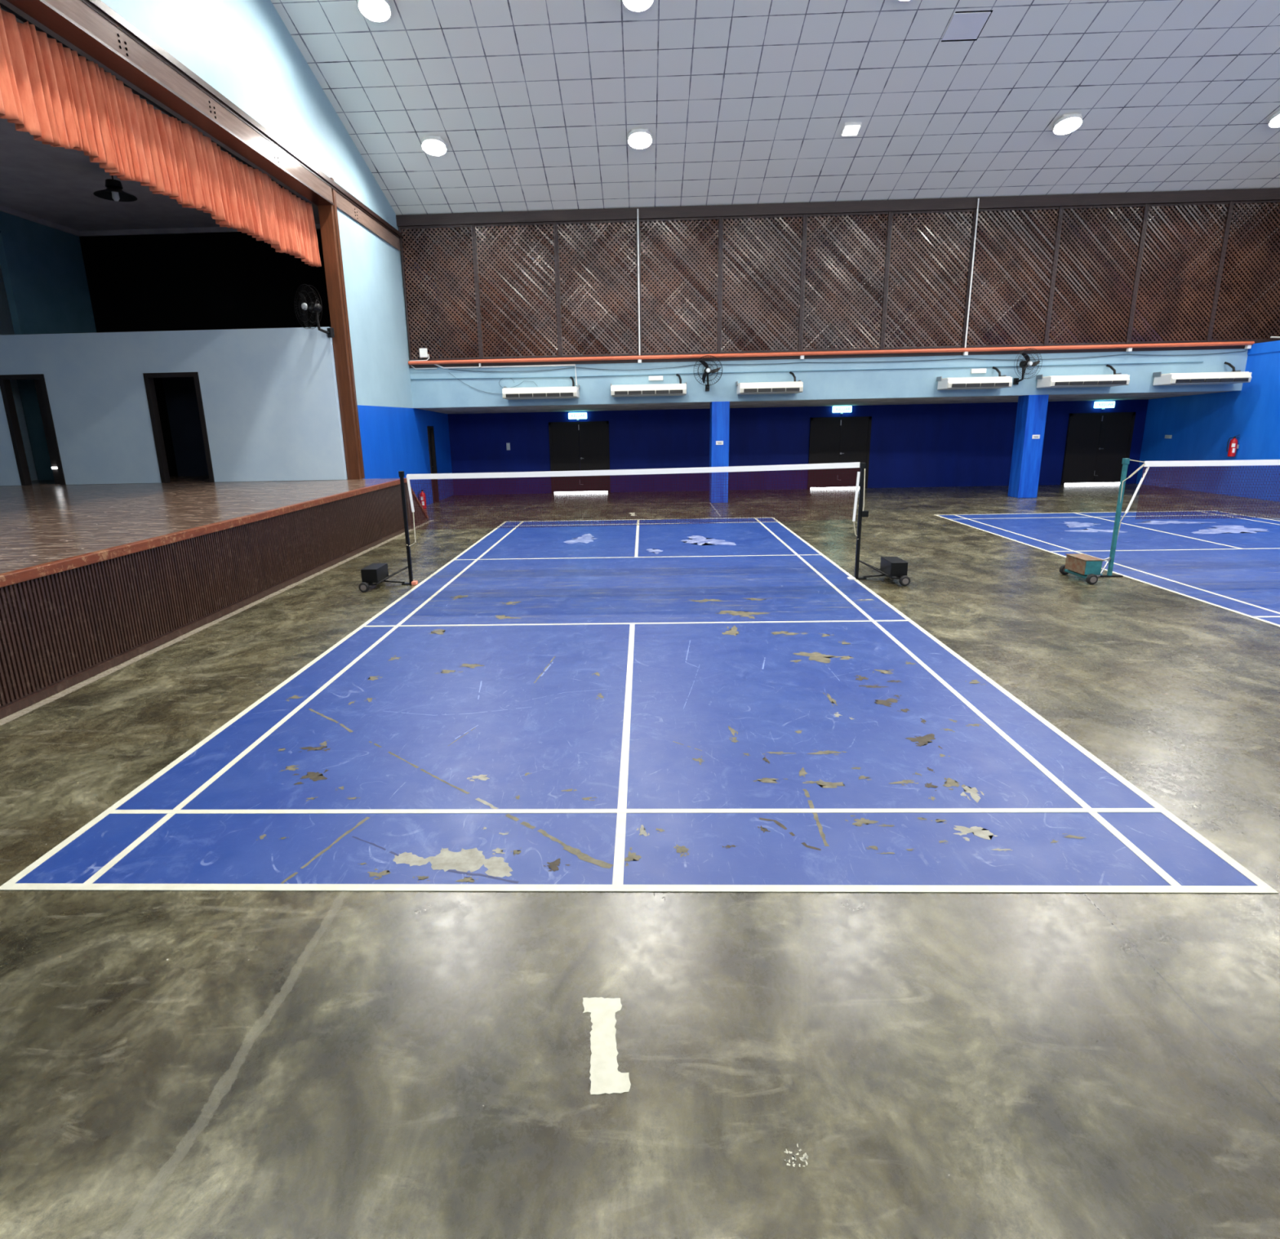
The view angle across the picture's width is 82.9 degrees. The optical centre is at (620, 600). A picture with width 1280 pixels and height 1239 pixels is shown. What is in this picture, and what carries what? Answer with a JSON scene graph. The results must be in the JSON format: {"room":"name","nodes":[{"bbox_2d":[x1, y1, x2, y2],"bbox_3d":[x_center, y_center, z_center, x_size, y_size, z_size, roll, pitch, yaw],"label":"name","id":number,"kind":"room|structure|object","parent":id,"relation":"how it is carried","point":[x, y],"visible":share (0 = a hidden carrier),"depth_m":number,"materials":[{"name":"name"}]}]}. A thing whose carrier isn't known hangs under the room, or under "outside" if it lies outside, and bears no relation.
{"room":"sports hall","nodes":[
{"label":"sports hall","id":0,"kind":"room"},
{"bbox_2d":[0,266,37,480],"bbox_3d":[-14.316,-4.088,10.616,0.140,5.650,13.750,-1,14,2],"label":"wall","id":1,"kind":"structure","parent":0,"point":[6,322],"depth_m":16.82,"materials":[{"name":"blue paint"}]},
{"bbox_2d":[0,211,96,334],"bbox_3d":[-12.414,-6.907,15.716,0.150,2.500,2.180,-1,14,2],"label":"wall","id":2,"kind":"structure","parent":0,"point":[42,267],"depth_m":15.49,"materials":[{"name":"teal paint"}]},
{"bbox_2d":[0,0,319,231],"bbox_3d":[-10.231,-6.817,9.756,8.430,0.100,13.850,-1,14,2],"label":"ceiling","id":3,"kind":"structure","parent":0,"point":[55,184],"depth_m":13.62,"materials":[{"name":"grey paint"}]},
{"bbox_2d":[93,175,137,201],"bbox_3d":[-8.752,-7.197,12.505,0.640,0.540,0.640,-1,14,2],"label":"pendant lamp","id":4,"kind":"object","parent":3,"relation":"hanging from","point":[113,192],"visible":0.97,"depth_m":12.51,"materials":[{"name":"black metal"}]},
{"bbox_2d":[0,327,347,485],"bbox_3d":[-9.962,-4.004,15.171,8.220,3.050,0.120,-1,14,2],"label":"wall","id":5,"kind":"structure","parent":0,"point":[270,397],"depth_m":15.03,"materials":[{"name":"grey paint"}]},
{"bbox_2d":[0,373,66,485],"bbox_3d":[-12.402,-3.608,15.394,0.960,2.270,0.270,-1,14,2],"label":"door","id":6,"kind":"structure","parent":5,"relation":"in","point":[39,380],"depth_m":15.33,"materials":[{"name":"brown wood"}]},
{"bbox_2d":[293,284,334,337],"bbox_3d":[-6.012,-5.721,14.327,0.816,0.946,0.571,9,17,36],"label":"wall fan","id":7,"kind":"object","parent":5,"relation":"attached to","point":[313,307],"visible":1,"depth_m":14.22,"materials":[{"name":"black paint"}]},
{"bbox_2d":[317,177,364,479],"bbox_3d":[-5.707,-4.898,14.956,0.300,6.900,0.200,-1,14,2],"label":"trim","id":8,"kind":"structure","parent":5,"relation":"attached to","point":[328,215],"depth_m":14.77,"materials":[{"name":"brown wood"}]},
{"bbox_2d":[17,349,346,479],"bbox_3d":[-9.845,-4.214,16.300,8.180,2.910,2.180,-1,14,2],"label":"wall","id":9,"kind":"structure","parent":0,"point":[180,396],"depth_m":17.22,"materials":[{"name":"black paint"}]},
{"bbox_2d":[142,372,214,483],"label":"door frame","id":10,"kind":"structure","parent":9,"relation":"in","point":[148,377],"depth_m":15.15,"materials":[{"name":"brown wood"}]},
{"bbox_2d":[31,475,347,484],"bbox_3d":[-9.865,-2.757,16.672,8.280,0.085,2.160,-1,14,2],"label":"floor","id":11,"kind":"structure","parent":0,"point":[180,478],"depth_m":16.54,"materials":[{"name":"brown wood"}]},
{"bbox_2d":[79,229,331,476],"bbox_3d":[-9.876,-5.778,17.088,8.300,5.650,0.100,-1,14,2],"label":"wall","id":12,"kind":"structure","parent":0,"point":[231,280],"depth_m":16.66,"materials":[{"name":"black"}]},
{"bbox_2d":[0,204,319,236],"bbox_3d":[-9.196,-8.059,15.110,6.350,0.100,2.600,-1,14,2],"label":"trim","id":13,"kind":"structure","parent":12,"relation":"attached to","point":[2,208],"depth_m":16.33,"materials":[{"name":"grey paint"}]},
{"bbox_2d":[100,0,453,504],"bbox_3d":[-5.888,-5.415,9.989,0.200,10.294,24.400,-1,14,2],"label":"wall","id":14,"kind":"structure","parent":0,"point":[244,50],"depth_m":14.86,"materials":[{"name":"paint"}]},
{"bbox_2d":[5,0,333,205],"bbox_3d":[-5.945,-6.371,8.630,0.325,0.034,11.420,-1,14,2],"label":"trim","id":15,"kind":"structure","parent":14,"relation":"attached to","point":[40,11],"depth_m":9.13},
{"bbox_2d":[44,0,400,251],"bbox_3d":[-5.846,-6.386,7.943,0.050,0.320,20.900,-1,14,2],"label":"beam","id":16,"kind":"structure","parent":14,"relation":"attached to","point":[77,11],"depth_m":9.88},
{"bbox_2d":[117,33,358,219],"bbox_3d":[-5.749,-6.888,10.109,0.011,0.182,10.890,-1,14,2],"label":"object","id":17,"kind":"structure","parent":14,"relation":"attached to","point":[119,42],"depth_m":10.14,"materials":[{"name":"black"}]},
{"bbox_2d":[80,0,401,239],"bbox_3d":[-5.830,-6.566,7.898,0.090,0.130,20.900,-1,14,2],"label":"trim","id":18,"kind":"structure","parent":14,"relation":"attached to","point":[97,6],"depth_m":10.25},
{"bbox_2d":[426,426,439,502],"bbox_3d":[-5.445,-3.904,20.811,0.170,2.150,0.540,-1,14,2],"label":"door","id":19,"kind":"structure","parent":14,"relation":"in","point":[430,428],"depth_m":20.85,"materials":[{"name":"brown wood"}]},
{"bbox_2d":[0,484,1279,1238],"bbox_3d":[2.527,-0.396,10.858,34.600,0.200,25.400,-1,14,2],"label":"floor","id":20,"kind":"structure","parent":0,"point":[175,1064],"depth_m":2.75,"materials":[{"name":"concrete"}]},
{"bbox_2d":[0,478,429,719],"bbox_3d":[-9.470,-0.577,9.891,9.495,1.092,14.858,-1,14,2],"label":"stage","id":21,"kind":"object","parent":20,"relation":"on","point":[95,578],"visible":0.96,"depth_m":8.33,"materials":[{"name":"brown wood"}]},
{"bbox_2d":[358,471,417,592],"bbox_3d":[-3.206,-0.955,9.896,0.653,1.575,0.685,-1,14,2],"label":"net post","id":22,"kind":"object","parent":20,"relation":"on","point":[377,573],"visible":1,"depth_m":9.95,"materials":[{"name":"metal"}]},
{"bbox_2d":[406,462,865,546],"bbox_3d":[0.142,-1.289,9.819,6.256,1.042,0.052,-1,14,2],"label":"net","id":23,"kind":"object","parent":22,"relation":"attached to","point":[855,464],"visible":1,"depth_m":9.80,"materials":[{"name":"white"}]},
{"bbox_2d":[417,488,426,509],"bbox_3d":[-5.295,-2.729,19.383,0.180,0.549,0.160,10,18,39],"label":"fire extinguisher","id":24,"kind":"object","parent":20,"relation":"on","point":[421,492],"visible":0.58,"depth_m":19.33,"materials":[{"name":"red metal"}]},
{"bbox_2d":[582,997,631,1094],"bbox_3d":[-0.056,1.591,2.614,0.151,0.002,0.426,-2,14,-4],"label":"painted number","id":25,"kind":"object","parent":20,"relation":"on","point":[605,1077],"visible":1,"depth_m":2.58,"materials":[{"name":"white paint"}]},
{"bbox_2d":[0,517,1278,893],"bbox_3d":[0.195,-0.228,9.945,6.100,0.005,13.400,-1,14,2],"label":"court","id":26,"kind":"object","parent":20,"relation":"on","point":[700,707],"visible":1,"depth_m":4.77,"materials":[{"name":"blue paint"}]},
{"bbox_2d":[784,1144,808,1167],"bbox_3d":[0.531,1.682,2.198,0.075,0.001,0.075,-1,14,2],"label":"paint speck","id":27,"kind":"object","parent":20,"relation":"on","point":[793,1157],"visible":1,"depth_m":2.19},
{"bbox_2d":[847,462,910,586],"bbox_3d":[3.451,-1.029,9.645,0.688,1.575,0.685,-1,14,2],"label":"net post","id":28,"kind":"object","parent":20,"relation":"on","point":[891,566],"visible":1,"depth_m":9.71,"materials":[{"name":"black metal"}]},
{"bbox_2d":[1059,457,1129,584],"bbox_3d":[6.395,-1.052,9.495,0.730,1.575,0.685,-1,14,2],"label":"net post","id":29,"kind":"object","parent":20,"relation":"on","point":[1080,565],"visible":1,"depth_m":9.58,"materials":[{"name":"teal metal"}]},
{"bbox_2d":[1116,459,1279,540],"bbox_3d":[9.802,-1.219,9.495,6.446,1.366,0.047,-1,14,2],"label":"net","id":30,"kind":"object","parent":29,"relation":"attached to","point":[1255,462],"visible":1,"depth_m":9.49,"materials":[{"name":"white fabric"}]},
{"bbox_2d":[935,510,1279,626],"bbox_3d":[9.858,-0.341,9.604,6.100,0.005,13.400,-1,14,2],"label":"court","id":31,"kind":"object","parent":20,"relation":"on","point":[1232,564],"visible":0.99,"depth_m":11.87,"materials":[{"name":"blue paint"}]},
{"bbox_2d":[709,401,729,502],"bbox_3d":[2.633,-3.945,19.329,0.460,2.620,0.550,-1,14,2],"label":"pillar","id":32,"kind":"structure","parent":0,"point":[719,411],"depth_m":19.02,"materials":[{"name":"paint"}]},
{"bbox_2d":[715,440,723,444],"bbox_3d":[2.599,-4.134,18.993,0.190,0.100,0.014,-1,14,2],"label":"plate","id":33,"kind":"object","parent":32,"relation":"attached to","point":[717,442],"visible":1,"depth_m":18.99,"materials":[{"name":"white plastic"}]},
{"bbox_2d":[270,0,1279,215],"bbox_3d":[6.603,-8.555,7.132,25.600,3.561,21.150,-1,14,2],"label":"ceiling","id":34,"kind":"structure","parent":0,"point":[535,104],"depth_m":14.17,"materials":[{"name":"tile"}]},
{"bbox_2d":[357,0,391,22],"bbox_3d":[-4.068,-9.839,11.988,0.524,0.250,0.521,0,14,7],"label":"ceiling lamp","id":35,"kind":"object","parent":34,"relation":"attached to","point":[375,11],"visible":1,"depth_m":12.06,"materials":[{"name":"white plastic"}]},
{"bbox_2d":[360,0,388,17],"bbox_3d":[-4.068,-9.850,11.992,0.464,0.026,0.464,-1,-3,2],"label":"diffuser","id":36,"kind":"object","parent":35,"relation":"attached to","point":[369,8],"depth_m":12.03,"materials":[{"name":"white plastic"}]},
{"bbox_2d":[421,135,446,155],"bbox_3d":[-3.948,-9.644,15.351,0.524,0.250,0.521,0,14,7],"label":"ceiling lamp","id":37,"kind":"object","parent":34,"relation":"attached to","point":[431,145],"visible":1,"depth_m":15.35,"materials":[{"name":"white plastic"}]},
{"bbox_2d":[423,139,444,151],"bbox_3d":[-3.948,-9.655,15.355,0.464,0.026,0.464,-1,-3,2],"label":"diffuser","id":38,"kind":"object","parent":37,"relation":"attached to","point":[429,145],"depth_m":15.36,"materials":[{"name":"white plastic"}]},
{"bbox_2d":[622,0,653,12],"bbox_3d":[0.289,-9.890,11.834,0.524,0.250,0.521,-2,14,-3],"label":"ceiling lamp","id":39,"kind":"object","parent":34,"relation":"attached to","point":[635,6],"visible":1,"depth_m":12.01,"materials":[{"name":"white plastic"}]},
{"bbox_2d":[626,0,649,6],"bbox_3d":[0.289,-9.901,11.838,0.464,0.026,0.464,-1,-3,2],"label":"diffuser","id":40,"kind":"object","parent":39,"relation":"attached to","point":[628,2],"depth_m":12.00,"materials":[{"name":"white plastic"}]},
{"bbox_2d":[627,128,652,149],"bbox_3d":[0.409,-9.695,15.198,0.524,0.250,0.521,-2,14,-3],"label":"ceiling lamp","id":41,"kind":"object","parent":34,"relation":"attached to","point":[637,139],"visible":1,"depth_m":15.21,"materials":[{"name":"white plastic"}]},
{"bbox_2d":[629,132,650,145],"bbox_3d":[0.409,-9.706,15.202,0.464,0.026,0.464,-1,-3,2],"label":"diffuser","id":42,"kind":"object","parent":41,"relation":"attached to","point":[635,138],"depth_m":15.21,"materials":[{"name":"white plastic"}]},
{"bbox_2d":[840,122,862,136],"bbox_3d":[4.796,-9.795,15.061,0.340,0.153,0.340,-1,14,2],"label":"ceiling lamp","id":43,"kind":"object","parent":34,"relation":"attached to","point":[850,129],"visible":1,"depth_m":15.02,"materials":[{"name":"white plastic"}]},
{"bbox_2d":[941,10,992,41],"bbox_3d":[6.005,-9.973,12.584,0.635,0.187,0.589,-1,14,2],"label":"tile","id":44,"kind":"structure","parent":34,"relation":"attached to","point":[963,25],"depth_m":12.54,"materials":[{"name":"grey tile"}]},
{"bbox_2d":[1053,113,1082,135],"bbox_3d":[9.193,-9.798,14.889,0.524,0.250,0.521,0,14,7],"label":"ceiling lamp","id":45,"kind":"object","parent":34,"relation":"attached to","point":[1067,123],"visible":1,"depth_m":14.90,"materials":[{"name":"white plastic"}]},
{"bbox_2d":[1054,117,1079,130],"bbox_3d":[9.193,-9.809,14.893,0.464,0.026,0.464,-1,-3,2],"label":"diffuser","id":46,"kind":"object","parent":45,"relation":"attached to","point":[1063,123],"depth_m":14.90,"materials":[{"name":"white plastic"}]},
{"bbox_2d":[1267,110,1279,128],"bbox_3d":[13.530,-9.849,14.736,0.524,0.250,0.521,0,14,7],"label":"ceiling lamp","id":47,"kind":"object","parent":34,"relation":"attached to","point":[1273,122],"visible":1,"depth_m":14.87,"materials":[{"name":"white plastic"}]},
{"bbox_2d":[1271,115,1279,123],"bbox_3d":[13.530,-9.860,14.740,0.464,0.026,0.464,-1,-3,2],"label":"diffuser","id":48,"kind":"object","parent":47,"relation":"attached to","point":[1274,118],"depth_m":14.81,"materials":[{"name":"white plastic"}]},
{"bbox_2d":[448,399,1148,495],"bbox_3d":[5.274,-4.807,22.432,21.620,2.700,0.150,-1,14,2],"label":"wall","id":49,"kind":"structure","parent":0,"point":[951,444],"depth_m":22.36,"materials":[{"name":"blue paint"}]},
{"bbox_2d":[506,443,510,450],"bbox_3d":[-3.504,-4.802,22.628,0.108,0.201,0.022,-1,14,2],"label":"light switch","id":50,"kind":"object","parent":49,"relation":"attached to","point":[508,445],"visible":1,"depth_m":22.62,"materials":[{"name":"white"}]},
{"bbox_2d":[568,412,586,420],"bbox_3d":[-1.316,-5.663,22.281,0.570,0.225,0.104,-1,14,2],"label":"exit sign","id":51,"kind":"object","parent":49,"relation":"attached to","point":[571,415],"visible":1,"depth_m":22.23,"materials":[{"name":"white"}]},
{"bbox_2d":[548,421,610,493],"bbox_3d":[-1.270,-4.451,22.596,1.860,2.190,0.112,-1,14,2],"label":"door","id":52,"kind":"structure","parent":49,"relation":"in","point":[593,450],"depth_m":22.55,"materials":[{"name":"brown wood"}]},
{"bbox_2d":[807,416,871,488],"bbox_3d":[6.744,-4.535,22.317,1.840,2.170,0.112,-1,14,2],"label":"door","id":53,"kind":"structure","parent":49,"relation":"in","point":[832,439],"depth_m":22.26,"materials":[{"name":"brown wood"}]},
{"bbox_2d":[831,405,852,413],"bbox_3d":[6.728,-5.786,21.991,0.570,0.225,0.104,-1,14,2],"label":"exit sign","id":54,"kind":"object","parent":49,"relation":"attached to","point":[842,410],"visible":1,"depth_m":21.94,"materials":[{"name":"white plastic"}]},
{"bbox_2d":[1060,412,1136,484],"bbox_3d":[14.539,-4.612,22.046,1.920,2.140,0.112,-1,14,2],"label":"door","id":55,"kind":"structure","parent":49,"relation":"in","point":[1096,445],"depth_m":22.04,"materials":[{"name":"brown wood"}]},
{"bbox_2d":[1093,401,1115,409],"bbox_3d":[14.513,-5.853,21.723,0.570,0.225,0.104,-1,14,2],"label":"exit sign","id":56,"kind":"object","parent":49,"relation":"attached to","point":[1103,405],"visible":1,"depth_m":21.67,"materials":[{"name":"white plastic"}]},
{"bbox_2d":[416,391,1231,413],"bbox_3d":[5.188,-5.623,20.532,21.200,0.200,3.150,-1,14,2],"label":"ceiling","id":57,"kind":"structure","parent":0,"point":[1142,396],"depth_m":20.32,"materials":[{"name":"paint"}]},
{"bbox_2d":[409,348,1248,408],"bbox_3d":[5.123,-5.715,18.733,21.200,1.005,0.300,-1,14,2],"label":"wall","id":58,"kind":"structure","parent":0,"point":[898,383],"depth_m":18.58,"materials":[{"name":"blue paint"}]},
{"bbox_2d":[449,373,502,394],"bbox_3d":[-3.509,-5.663,18.849,1.904,0.579,0.009,-1,14,2],"label":"loose wire","id":59,"kind":"object","parent":58,"relation":"attached to","point":[450,373],"visible":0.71,"depth_m":18.90,"materials":[{"name":"blue"}]},
{"bbox_2d":[431,364,577,385],"bbox_3d":[-3.297,-5.866,18.787,4.350,0.646,0.050,-1,14,2],"label":"cable trunking","id":60,"kind":"object","parent":58,"relation":"attached to","point":[431,364],"visible":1,"depth_m":18.71,"materials":[{"name":"white plastic"}]},
{"bbox_2d":[502,376,580,399],"bbox_3d":[-2.027,-5.436,18.483,1.940,0.544,0.728,-1,14,2],"label":"air conditioner","id":61,"kind":"object","parent":58,"relation":"attached to","point":[542,393],"visible":1,"depth_m":18.23,"materials":[{"name":"white plastic"}]},
{"bbox_2d":[610,373,686,397],"bbox_3d":[0.711,-5.477,18.384,1.940,0.544,0.728,-1,14,2],"label":"air conditioner","id":62,"kind":"object","parent":58,"relation":"attached to","point":[671,389],"visible":1,"depth_m":18.12,"materials":[{"name":"white plastic"}]},
{"bbox_2d":[648,376,662,380],"bbox_3d":[0.913,-5.731,18.676,0.370,0.110,0.064,-1,14,2],"label":"emergency light","id":63,"kind":"object","parent":58,"relation":"attached to","point":[651,378],"visible":1,"depth_m":18.65,"materials":[{"name":"white plastic"}]},
{"bbox_2d":[693,355,722,391],"bbox_3d":[2.209,-5.768,18.396,0.729,0.844,0.510,-1,14,2],"label":"wall fan","id":64,"kind":"object","parent":58,"relation":"attached to","point":[708,371],"visible":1,"depth_m":18.21,"materials":[{"name":"black paint"}]},
{"bbox_2d":[735,371,803,395],"bbox_3d":[3.764,-5.503,18.279,1.610,0.544,0.728,-1,14,2],"label":"air conditioner","id":65,"kind":"object","parent":58,"relation":"attached to","point":[763,388],"visible":1,"depth_m":18.02,"materials":[{"name":"white plastic"}]},
{"bbox_2d":[410,361,1203,379],"bbox_3d":[4.579,-5.875,18.536,20.110,0.054,0.028,-1,14,2],"label":"conduit","id":66,"kind":"object","parent":58,"relation":"attached to","point":[1175,362],"visible":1,"depth_m":18.52,"materials":[{"name":"blue"}]},
{"bbox_2d":[448,351,1245,372],"bbox_3d":[5.580,-6.063,18.456,20.101,0.140,0.014,-1,14,2],"label":"cable","id":67,"kind":"object","parent":58,"relation":"attached to","point":[1240,351],"visible":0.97,"depth_m":18.46,"materials":[{"name":"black plastic"}]},
{"bbox_2d":[936,366,1012,390],"bbox_3d":[8.860,-5.573,18.097,1.610,0.544,0.728,-1,14,2],"label":"air conditioner","id":68,"kind":"object","parent":58,"relation":"attached to","point":[1002,381],"visible":1,"depth_m":17.85,"materials":[{"name":"white plastic"}]},
{"bbox_2d":[970,368,986,373],"bbox_3d":[9.093,-5.827,18.388,0.370,0.110,0.064,-1,14,2],"label":"emergency light","id":69,"kind":"object","parent":58,"relation":"attached to","point":[972,371],"visible":1,"depth_m":18.36,"materials":[{"name":"white plastic"}]},
{"bbox_2d":[1013,348,1042,385],"bbox_3d":[10.075,-5.849,18.116,0.729,0.844,0.510,-4,14,-12],"label":"wall fan","id":70,"kind":"object","parent":58,"relation":"attached to","point":[1023,364],"visible":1,"depth_m":17.95,"materials":[{"name":"black paint"}]},
{"bbox_2d":[1035,364,1129,388],"bbox_3d":[11.514,-5.594,18.006,1.940,0.544,0.728,-1,14,2],"label":"air conditioner","id":71,"kind":"object","parent":58,"relation":"attached to","point":[1117,379],"visible":1,"depth_m":17.76,"materials":[{"name":"white plastic"}]},
{"bbox_2d":[1152,361,1251,386],"bbox_3d":[14.402,-5.628,17.904,1.940,0.544,0.728,-1,14,2],"label":"air conditioner","id":72,"kind":"object","parent":58,"relation":"attached to","point":[1234,376],"visible":1,"depth_m":17.66,"materials":[{"name":"white plastic"}]},
{"bbox_2d":[416,203,1279,358],"bbox_3d":[7.093,-7.984,19.715,25.120,4.700,3.180,-1,14,2],"label":"wall","id":73,"kind":"structure","parent":0,"point":[1211,206],"depth_m":20.96,"materials":[{"name":"black wood"}]},
{"bbox_2d":[409,364,436,369],"bbox_3d":[-5.124,-6.074,18.792,0.716,0.139,0.029,-1,14,2],"label":"cable trunking","id":74,"kind":"object","parent":73,"relation":"attached to","point":[410,365],"visible":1,"depth_m":18.79,"materials":[{"name":"white plastic"}]},
{"bbox_2d":[395,187,1279,226],"bbox_3d":[6.699,-9.579,17.601,24.520,0.245,0.180,-1,14,2],"label":"trim","id":75,"kind":"structure","parent":73,"relation":"attached to","point":[1251,194],"depth_m":17.56,"materials":[{"name":"brown wood"}]},
{"bbox_2d":[408,340,1276,368],"bbox_3d":[6.767,-6.282,18.431,24.520,0.175,0.110,-1,14,2],"label":"trim","id":76,"kind":"structure","parent":73,"relation":"attached to","point":[1234,347],"depth_m":18.43,"materials":[{"name":"brown wood"}]},
{"bbox_2d":[398,224,480,360],"bbox_3d":[-4.559,-7.781,18.417,1.860,3.190,0.105,-1,14,2],"label":"lattice panel","id":77,"kind":"object","parent":76,"relation":"on","point":[461,227],"visible":1,"depth_m":18.38,"materials":[{"name":"brown wood"}]},
{"bbox_2d":[409,348,429,361],"bbox_3d":[-5.195,-6.336,18.682,0.516,0.317,0.054,-1,14,2],"label":"junction box","id":78,"kind":"object","parent":77,"relation":"attached to","point":[423,352],"visible":1,"depth_m":18.65,"materials":[{"name":"white plastic"}]},
{"bbox_2d":[472,222,559,359],"bbox_3d":[-2.605,-7.804,18.349,2.050,3.190,0.105,-1,14,2],"label":"lattice panel","id":79,"kind":"object","parent":76,"relation":"on","point":[476,239],"visible":0.97,"depth_m":18.32,"materials":[{"name":"brown wood"}]},
{"bbox_2d":[555,219,639,357],"bbox_3d":[-0.559,-7.828,18.277,2.045,3.190,0.105,-1,14,2],"label":"lattice panel","id":80,"kind":"object","parent":76,"relation":"on","point":[631,221],"visible":0.98,"depth_m":18.24,"materials":[{"name":"brown wood"}]},
{"bbox_2d":[638,217,720,355],"bbox_3d":[1.480,-7.852,18.205,2.035,3.190,0.105,-1,14,2],"label":"lattice panel","id":81,"kind":"object","parent":76,"relation":"on","point":[705,219],"visible":1,"depth_m":18.17,"materials":[{"name":"brown wood"}]},
{"bbox_2d":[719,214,805,353],"bbox_3d":[3.521,-7.876,18.133,2.050,3.190,0.105,-1,14,2],"label":"lattice panel","id":82,"kind":"object","parent":76,"relation":"on","point":[801,253],"visible":0.99,"depth_m":18.10,"materials":[{"name":"brown wood"}]},
{"bbox_2d":[408,341,1254,364],"bbox_3d":[5.113,-6.260,18.340,21.180,0.092,0.092,-1,14,2],"label":"pipe","id":83,"kind":"object","parent":76,"relation":"attached to","point":[1242,343],"visible":1,"depth_m":18.30,"materials":[{"name":"orange paint"}]},
{"bbox_2d":[636,208,639,355],"bbox_3d":[0.457,-7.911,18.092,0.033,3.400,0.033,5,15,24],"label":"vertical pipe","id":84,"kind":"object","parent":83,"relation":"attached to","point":[637,209],"visible":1,"depth_m":18.05,"materials":[{"name":"white plastic"}]},
{"bbox_2d":[964,198,979,347],"bbox_3d":[8.636,-8.007,17.804,0.033,3.400,0.033,5,15,24],"label":"vertical pipe","id":85,"kind":"object","parent":83,"relation":"attached to","point":[978,198],"visible":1,"depth_m":17.77,"materials":[{"name":"white plastic"}]},
{"bbox_2d":[1244,345,1251,349],"bbox_3d":[15.619,-6.309,18.025,0.090,0.090,0.100,-1,14,2],"label":"clip","id":86,"kind":"object","parent":83,"relation":"attached to","point":[1246,347],"visible":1,"depth_m":17.99,"materials":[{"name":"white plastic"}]},
{"bbox_2d":[800,211,890,351],"bbox_3d":[5.574,-7.900,18.061,2.060,3.190,0.105,-1,14,2],"label":"lattice panel","id":87,"kind":"object","parent":76,"relation":"on","point":[886,227],"visible":0.97,"depth_m":18.03,"materials":[{"name":"brown wood"}]},
{"bbox_2d":[882,208,976,350],"bbox_3d":[7.623,-7.924,17.989,2.040,3.190,0.105,-1,14,2],"label":"lattice panel","id":88,"kind":"object","parent":76,"relation":"on","point":[972,220],"visible":0.98,"depth_m":17.96,"materials":[{"name":"brown wood"}]},
{"bbox_2d":[964,206,1062,347],"bbox_3d":[9.657,-7.948,17.917,2.030,3.190,0.105,-1,14,2],"label":"lattice panel","id":89,"kind":"object","parent":76,"relation":"on","point":[1058,212],"visible":0.99,"depth_m":17.88,"materials":[{"name":"brown wood"}]},
{"bbox_2d":[1045,204,1147,346],"bbox_3d":[11.680,-7.971,17.846,2.020,3.190,0.105,-1,14,2],"label":"lattice panel","id":90,"kind":"object","parent":76,"relation":"on","point":[1144,210],"visible":0.99,"depth_m":17.81,"materials":[{"name":"brown wood"}]},
{"bbox_2d":[1128,201,1232,344],"bbox_3d":[13.674,-7.995,17.776,1.970,3.190,0.105,-1,14,2],"label":"lattice panel","id":91,"kind":"object","parent":76,"relation":"on","point":[1228,206],"visible":0.98,"depth_m":17.74,"materials":[{"name":"brown wood"}]},
{"bbox_2d":[1208,200,1279,342],"bbox_3d":[15.673,-8.018,17.705,2.030,3.190,0.105,-1,14,2],"label":"lattice panel","id":92,"kind":"object","parent":76,"relation":"on","point":[1261,203],"visible":1,"depth_m":17.73,"materials":[{"name":"brown wood"}]},
{"bbox_2d":[1008,395,1048,497],"bbox_3d":[10.708,-4.039,19.045,0.500,2.620,0.550,-1,14,2],"label":"pillar","id":93,"kind":"structure","parent":0,"point":[1031,414],"depth_m":18.86,"materials":[{"name":"paint"}]},
{"bbox_2d":[1031,435,1039,439],"bbox_3d":[10.734,-4.229,18.707,0.190,0.100,0.014,-1,14,2],"label":"plate","id":94,"kind":"object","parent":93,"relation":"attached to","point":[1034,437],"visible":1,"depth_m":18.70,"materials":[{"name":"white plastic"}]},
{"bbox_2d":[1136,340,1279,502],"bbox_3d":[15.552,-2.480,10.024,0.220,3.730,24.400,-1,14,2],"label":"wall","id":95,"kind":"structure","parent":0,"point":[1201,427],"depth_m":18.94,"materials":[{"name":"blue paint"}]},
{"bbox_2d":[1226,434,1239,457],"bbox_3d":[15.626,-3.954,18.483,0.235,0.549,0.161,7,16,30],"label":"fire extinguisher","id":96,"kind":"object","parent":95,"relation":"attached to","point":[1233,446],"visible":1,"depth_m":18.44,"materials":[{"name":"red metal"}]},
{"bbox_3d":[-10.307,-1.955,3.846,8.280,6.700,0.140,-1,14,2],"label":"stage","id":97,"kind":"object","parent":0,"visible":0},
{"bbox_2d":[0,3,306,202],"bbox_3d":[-6.257,-6.363,8.632,0.040,0.040,11.280,-1,14,2],"label":"rail","id":98,"kind":"object","parent":97,"relation":"attached to","point":[2,6],"visible":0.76,"depth_m":9.39,"materials":[{"name":"black paint"}]},
{"bbox_2d":[0,7,321,266],"bbox_3d":[-6.209,-5.797,8.776,0.243,1.171,11.311,-1,14,2],"label":"valance curtain","id":99,"kind":"object","parent":98,"relation":"hanging from","point":[50,92],"visible":1,"depth_m":9.14,"materials":[{"name":"fabric"}]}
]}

